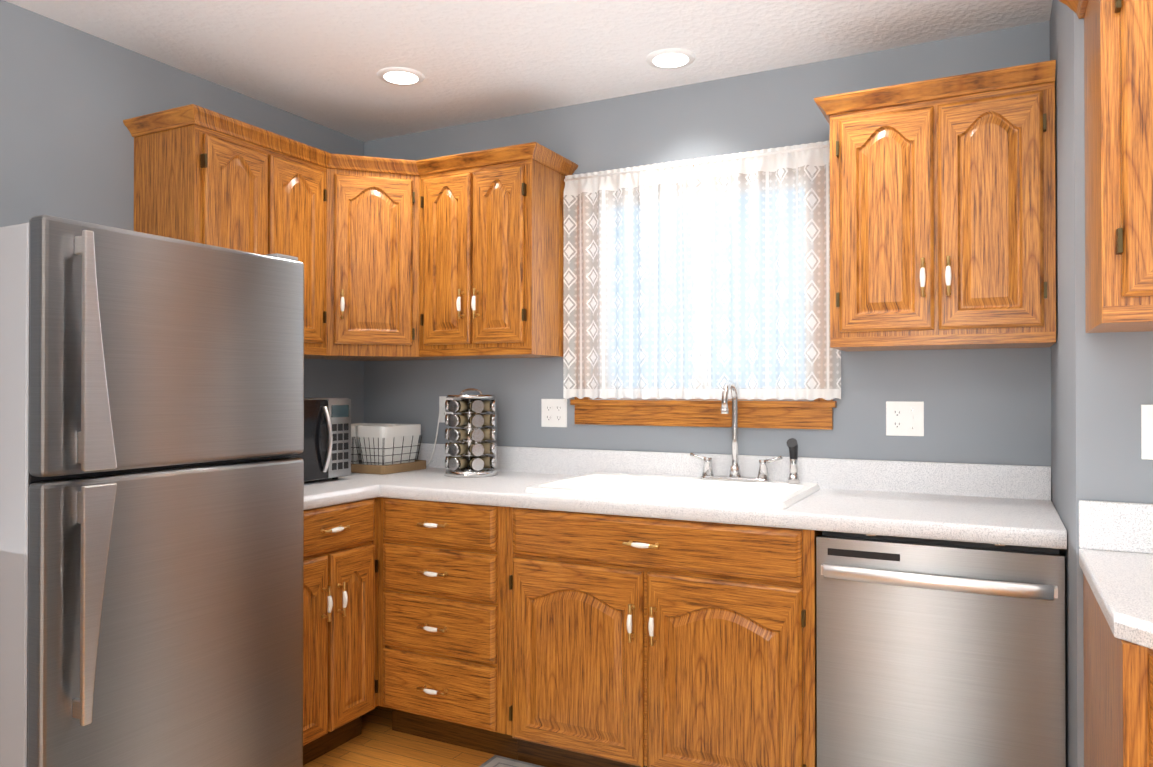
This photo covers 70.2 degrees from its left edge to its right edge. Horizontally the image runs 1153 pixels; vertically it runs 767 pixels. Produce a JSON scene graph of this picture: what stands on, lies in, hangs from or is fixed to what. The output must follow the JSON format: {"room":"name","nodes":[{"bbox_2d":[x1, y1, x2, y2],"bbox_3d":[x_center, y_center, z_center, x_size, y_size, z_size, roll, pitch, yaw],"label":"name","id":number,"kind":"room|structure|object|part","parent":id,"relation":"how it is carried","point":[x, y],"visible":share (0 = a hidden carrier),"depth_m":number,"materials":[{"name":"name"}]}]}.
{"room":"kitchen","nodes":[
{"label":"kitchen","id":0,"kind":"room"},
{"bbox_2d":[0,0,363,423],"bbox_3d":[-2.456,0.062,1.056,0.150,2.400,6.200,0,0,27],"label":"wall","id":1,"kind":"structure","parent":0,"point":[71,99],"depth_m":2.64,"materials":[{"name":"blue paint"}]},
{"bbox_2d":[134,124,326,355],"bbox_3d":[-1.203,-0.483,2.950,0.361,0.750,0.585,0,0,27],"label":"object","id":2,"kind":"object","parent":1,"relation":"attached to","point":[198,184],"visible":0.44,"depth_m":2.77,"materials":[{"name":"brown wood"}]},
{"bbox_2d":[303,706,535,766],"bbox_3d":[-0.072,1.283,-0.167,5.500,0.060,6.500,0,0,27],"label":"floor","id":3,"kind":"structure","parent":0,"point":[378,741],"depth_m":2.84,"materials":[{"name":"brown wood"}]},
{"bbox_2d":[0,215,303,766],"bbox_3d":[-1.283,0.451,2.226,0.816,1.640,0.745,0,0,27],"label":"fridge","id":4,"kind":"object","parent":3,"relation":"on","point":[14,336],"depth_m":1.95,"materials":[{"name":"grey metal"}]},
{"bbox_3d":[-1.029,0.425,2.097,0.246,1.590,0.733,0,0,27],"label":"fridge handle","id":5,"kind":"part","parent":4,"relation":"part of","materials":[{"name":"silver metal"}]},
{"bbox_3d":[-0.985,0.720,2.072,0.055,1.011,0.745,0,0,27],"label":"fridge door","id":6,"kind":"part","parent":4,"relation":"part of","materials":[{"name":"silver metal"}]},
{"bbox_3d":[-0.985,-0.078,2.078,0.055,0.560,0.745,0,0,27],"label":"fridge door","id":7,"kind":"part","parent":4,"relation":"part of","materials":[{"name":"silver metal"}]},
{"bbox_2d":[303,497,377,765],"bbox_3d":[-1.077,0.838,2.852,0.666,0.876,0.513,0,0,27],"label":"base cabinet","id":8,"kind":"object","parent":3,"relation":"on","point":[340,626],"visible":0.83,"depth_m":2.76,"materials":[{"name":"brown wood"}]},
{"bbox_2d":[304,473,383,509],"bbox_3d":[-1.087,0.333,2.843,0.660,0.148,0.480,0,0,27],"label":"countertop","id":9,"kind":"structure","parent":8,"relation":"on","point":[319,493],"depth_m":2.85,"materials":[{"name":"laminate"}]},
{"bbox_2d":[290,398,350,480],"bbox_3d":[-1.121,0.208,2.959,0.420,0.306,0.525,0,0,27],"label":"microwave","id":10,"kind":"object","parent":9,"relation":"on","point":[325,453],"visible":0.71,"depth_m":2.98,"materials":[{"name":"metal"}]},
{"bbox_2d":[379,497,517,759],"bbox_3d":[-0.349,0.840,3.080,0.538,0.876,0.666,0,0,27],"label":"base cabinet","id":11,"kind":"object","parent":3,"relation":"on","point":[442,621],"visible":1,"depth_m":2.81,"materials":[{"name":"brown wood"}]},
{"bbox_2d":[479,755,543,766],"bbox_3d":[0.154,1.264,1.962,1.530,0.008,1.100,0,0,27],"label":"rug","id":12,"kind":"object","parent":3,"relation":"on","point":[497,761],"visible":1,"depth_m":2.73,"materials":[{"name":"grey fabric"}]},
{"bbox_2d":[506,507,821,766],"bbox_3d":[0.337,0.838,2.730,0.998,0.874,0.666,0,0,27],"label":"base cabinet","id":13,"kind":"object","parent":3,"relation":"on","point":[631,641],"visible":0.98,"depth_m":2.45,"materials":[{"name":"brown wood"}]},
{"bbox_2d":[384,443,1066,548],"bbox_3d":[0.096,0.333,2.870,2.744,0.148,0.642,0,0,27],"label":"countertop","id":14,"kind":"structure","parent":13,"relation":"on","point":[993,504],"depth_m":2.61,"materials":[{"name":"laminate"}]},
{"bbox_2d":[351,460,425,473],"bbox_3d":[-0.858,0.347,3.475,0.350,0.035,0.285,0,0,27],"label":"basket tray","id":15,"kind":"object","parent":14,"relation":"on","point":[391,468],"visible":0.54,"depth_m":3.33,"materials":[{"name":"wood"}]},
{"bbox_2d":[351,423,421,464],"bbox_3d":[-0.858,0.263,3.475,0.318,0.178,0.253,0,0,27],"label":"liner","id":16,"kind":"object","parent":15,"relation":"on","point":[380,444],"visible":0.75,"depth_m":3.36,"materials":[{"name":"white fabric"}]},
{"bbox_2d":[444,388,496,477],"bbox_3d":[-0.418,0.191,3.255,0.210,0.344,0.210,0,0,27],"label":"spice rack","id":17,"kind":"object","parent":14,"relation":"on","point":[470,447],"visible":1,"depth_m":3.20,"materials":[{"name":"silver metal"}]},
{"bbox_2d":[524,472,819,509],"bbox_3d":[0.327,0.368,2.750,0.860,0.054,0.561,0,0,27],"label":"sink basin","id":18,"kind":"object","parent":14,"relation":"in","point":[777,495],"visible":0.83,"depth_m":2.83,"materials":[{"name":"white ceramic"}]},
{"bbox_2d":[690,380,799,483],"bbox_3d":[0.562,0.164,2.840,0.392,0.354,0.166,0,0,27],"label":"faucet set","id":19,"kind":"object","parent":14,"relation":"on","point":[763,475],"visible":1,"depth_m":2.86,"materials":[{"name":"silver metal"}]},
{"bbox_2d":[816,531,1065,766],"bbox_3d":[1.043,0.834,2.356,0.588,0.876,0.638,0,0,27],"label":"dishwasher","id":20,"kind":"object","parent":3,"relation":"on","point":[937,653],"visible":0.88,"depth_m":2.11,"materials":[{"name":"silver metal"}]},
{"bbox_2d":[1083,573,1152,766],"bbox_3d":[1.143,0.827,1.359,0.460,0.876,0.666,0,0,27],"label":"base cabinet","id":21,"kind":"object","parent":3,"relation":"on","point":[1118,702],"visible":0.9,"depth_m":1.32,"materials":[{"name":"brown wood"}]},
{"bbox_3d":[1.573,0.825,1.140,0.500,0.876,0.666,0,0,27],"label":"base cabinet","id":22,"kind":"object","parent":3,"relation":"on","visible":0},
{"bbox_2d":[1079,500,1152,648],"bbox_3d":[1.378,0.317,1.264,0.984,0.140,0.635,0,0,27],"label":"countertop","id":23,"kind":"structure","parent":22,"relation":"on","point":[1116,552],"depth_m":1.62,"materials":[{"name":"laminate"}]},
{"bbox_2d":[4,0,1052,141],"bbox_3d":[-0.072,-1.177,-0.149,5.500,0.060,6.500,0,0,27],"label":"ceiling","id":24,"kind":"structure","parent":0,"point":[322,62],"depth_m":2.70,"materials":[{"name":"white paint"}]},
{"bbox_2d":[377,67,424,85],"bbox_3d":[-0.640,-1.119,2.994,0.170,0.008,0.170,0,0,27],"label":"recessed light","id":25,"kind":"object","parent":24,"relation":"in","point":[402,76],"visible":1,"depth_m":2.98,"materials":[{"name":"white"}]},
{"bbox_2d":[646,48,694,68],"bbox_3d":[0.326,-1.120,2.835,0.170,0.008,0.170,0,0,27],"label":"recessed light","id":26,"kind":"object","parent":24,"relation":"in","point":[672,58],"visible":1,"depth_m":2.82,"materials":[{"name":"white"}]},
{"bbox_2d":[364,21,1051,500],"bbox_3d":[0.211,0.079,3.261,2.901,2.400,0.150,0,0,27],"label":"wall","id":27,"kind":"structure","parent":0,"point":[986,405],"depth_m":2.95,"materials":[{"name":"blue paint"}]},
{"bbox_2d":[304,168,451,360],"bbox_3d":[-0.860,-0.480,3.412,0.553,0.750,0.555,0,0,27],"label":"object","id":28,"kind":"object","parent":27,"relation":"attached to","point":[372,260],"visible":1,"depth_m":3.19,"materials":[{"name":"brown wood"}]},
{"bbox_2d":[123,104,577,175],"bbox_3d":[-0.754,-0.854,3.011,1.109,0.048,1.177,0,0,27],"label":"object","id":29,"kind":"object","parent":28,"relation":"on","point":[177,117],"visible":0.94,"depth_m":3.04,"materials":[{"name":"brown wood"}]},
{"bbox_2d":[378,497,378,705],"bbox_3d":[-0.848,0.784,3.367,0.607,0.761,0.607,0,0,27],"label":"base cabinet","id":30,"kind":"object","parent":27,"relation":"attached to","point":[378,601],"visible":0.07,"depth_m":2.96,"materials":[{"name":"brown wood"}]},
{"bbox_2d":[439,396,452,422],"bbox_3d":[-0.567,0.113,3.567,0.070,0.114,0.007,0,0,27],"label":"outlet","id":31,"kind":"object","parent":27,"relation":"attached to","point":[443,413],"visible":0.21,"depth_m":3.57,"materials":[{"name":"white plastic"}]},
{"bbox_2d":[426,402,444,464],"bbox_3d":[-0.662,0.223,3.585,0.210,0.284,0.044,0,0,27],"label":"power cord","id":32,"kind":"object","parent":31,"relation":"attached to","point":[442,404],"visible":0.67,"depth_m":3.55,"materials":[{"name":"white plastic"}]},
{"bbox_2d":[419,159,564,358],"bbox_3d":[-0.340,-0.481,3.256,0.516,0.750,0.361,0,0,27],"label":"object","id":33,"kind":"object","parent":27,"relation":"attached to","point":[491,262],"visible":0.96,"depth_m":3.12,"materials":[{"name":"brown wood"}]},
{"bbox_2d":[541,399,566,426],"bbox_3d":[-0.091,0.119,3.324,0.116,0.114,0.007,0,0,27],"label":"outlet","id":34,"kind":"object","parent":27,"relation":"attached to","point":[553,412],"visible":1,"depth_m":3.32,"materials":[{"name":"white plastic"}]},
{"bbox_2d":[570,165,836,429],"bbox_3d":[0.461,-0.328,3.095,1.018,0.976,0.144,0,0,27],"label":"window","id":35,"kind":"structure","parent":27,"relation":"in","point":[801,413],"depth_m":3.02,"materials":[{"name":"brown wood"}]},
{"bbox_2d":[564,144,829,182],"bbox_3d":[0.430,-0.805,3.022,1.054,0.016,0.046,0,0,27],"label":"curtain rod","id":36,"kind":"object","parent":35,"relation":"attached to","point":[702,162],"visible":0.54,"depth_m":2.99,"materials":[{"name":"white plastic"}]},
{"bbox_2d":[563,159,692,399],"bbox_3d":[0.190,-0.381,3.121,0.530,0.882,0.050,0,0,27],"label":"curtain","id":37,"kind":"object","parent":36,"relation":"hanging from","point":[627,319],"visible":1,"depth_m":3.12,"materials":[{"name":"fabric"}]},
{"bbox_2d":[692,141,840,399],"bbox_3d":[0.659,-0.383,2.882,0.518,0.882,0.044,0,0,27],"label":"curtain","id":38,"kind":"object","parent":36,"relation":"hanging from","point":[761,277],"visible":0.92,"depth_m":2.88,"materials":[{"name":"fabric"}]},
{"bbox_2d":[886,401,923,435],"bbox_3d":[1.088,0.117,2.720,0.116,0.114,0.014,0,0,27],"label":"outlet","id":39,"kind":"object","parent":27,"relation":"attached to","point":[904,418],"visible":1,"depth_m":2.72,"materials":[{"name":"white plastic"}]},
{"bbox_2d":[830,82,1055,351],"bbox_3d":[1.112,-0.487,2.516,0.606,0.750,0.361,0,0,27],"label":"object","id":40,"kind":"object","parent":27,"relation":"attached to","point":[942,223],"visible":1,"depth_m":2.38,"materials":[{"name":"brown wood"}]},
{"bbox_2d":[814,60,1055,124],"bbox_3d":[1.098,-0.858,2.536,0.646,0.048,0.344,0,0,27],"label":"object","id":41,"kind":"object","parent":40,"relation":"on","point":[985,81],"visible":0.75,"depth_m":2.38,"materials":[{"name":"brown wood"}]},
{"bbox_2d":[1050,0,1152,766],"bbox_3d":[2.400,0.067,1.666,2.450,2.400,1.006,0,0,27],"label":"wall","id":42,"kind":"structure","parent":0,"point":[1101,388],"depth_m":1.77,"materials":[{"name":"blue paint"}]},
{"bbox_2d":[1084,0,1152,332],"bbox_3d":[1.455,-0.473,1.381,0.992,0.724,0.361,0,0,27],"label":"upper cabinet","id":43,"kind":"object","parent":42,"relation":"attached to","point":[1118,82],"visible":1,"depth_m":1.49,"materials":[{"name":"brown wood"}]},
{"bbox_2d":[1059,0,1087,18],"bbox_3d":[1.434,-0.823,1.398,1.042,0.065,0.354,0,0,27],"label":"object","id":44,"kind":"structure","parent":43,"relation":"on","point":[1078,7],"depth_m":1.75,"materials":[{"name":"brown wood"}]},
{"bbox_2d":[1141,405,1152,459],"bbox_3d":[1.232,0.101,1.686,0.116,0.114,0.014,0,0,27],"label":"outlet","id":45,"kind":"object","parent":42,"relation":"attached to","point":[1146,431],"visible":1,"depth_m":1.71,"materials":[{"name":"white plastic"}]}
]}

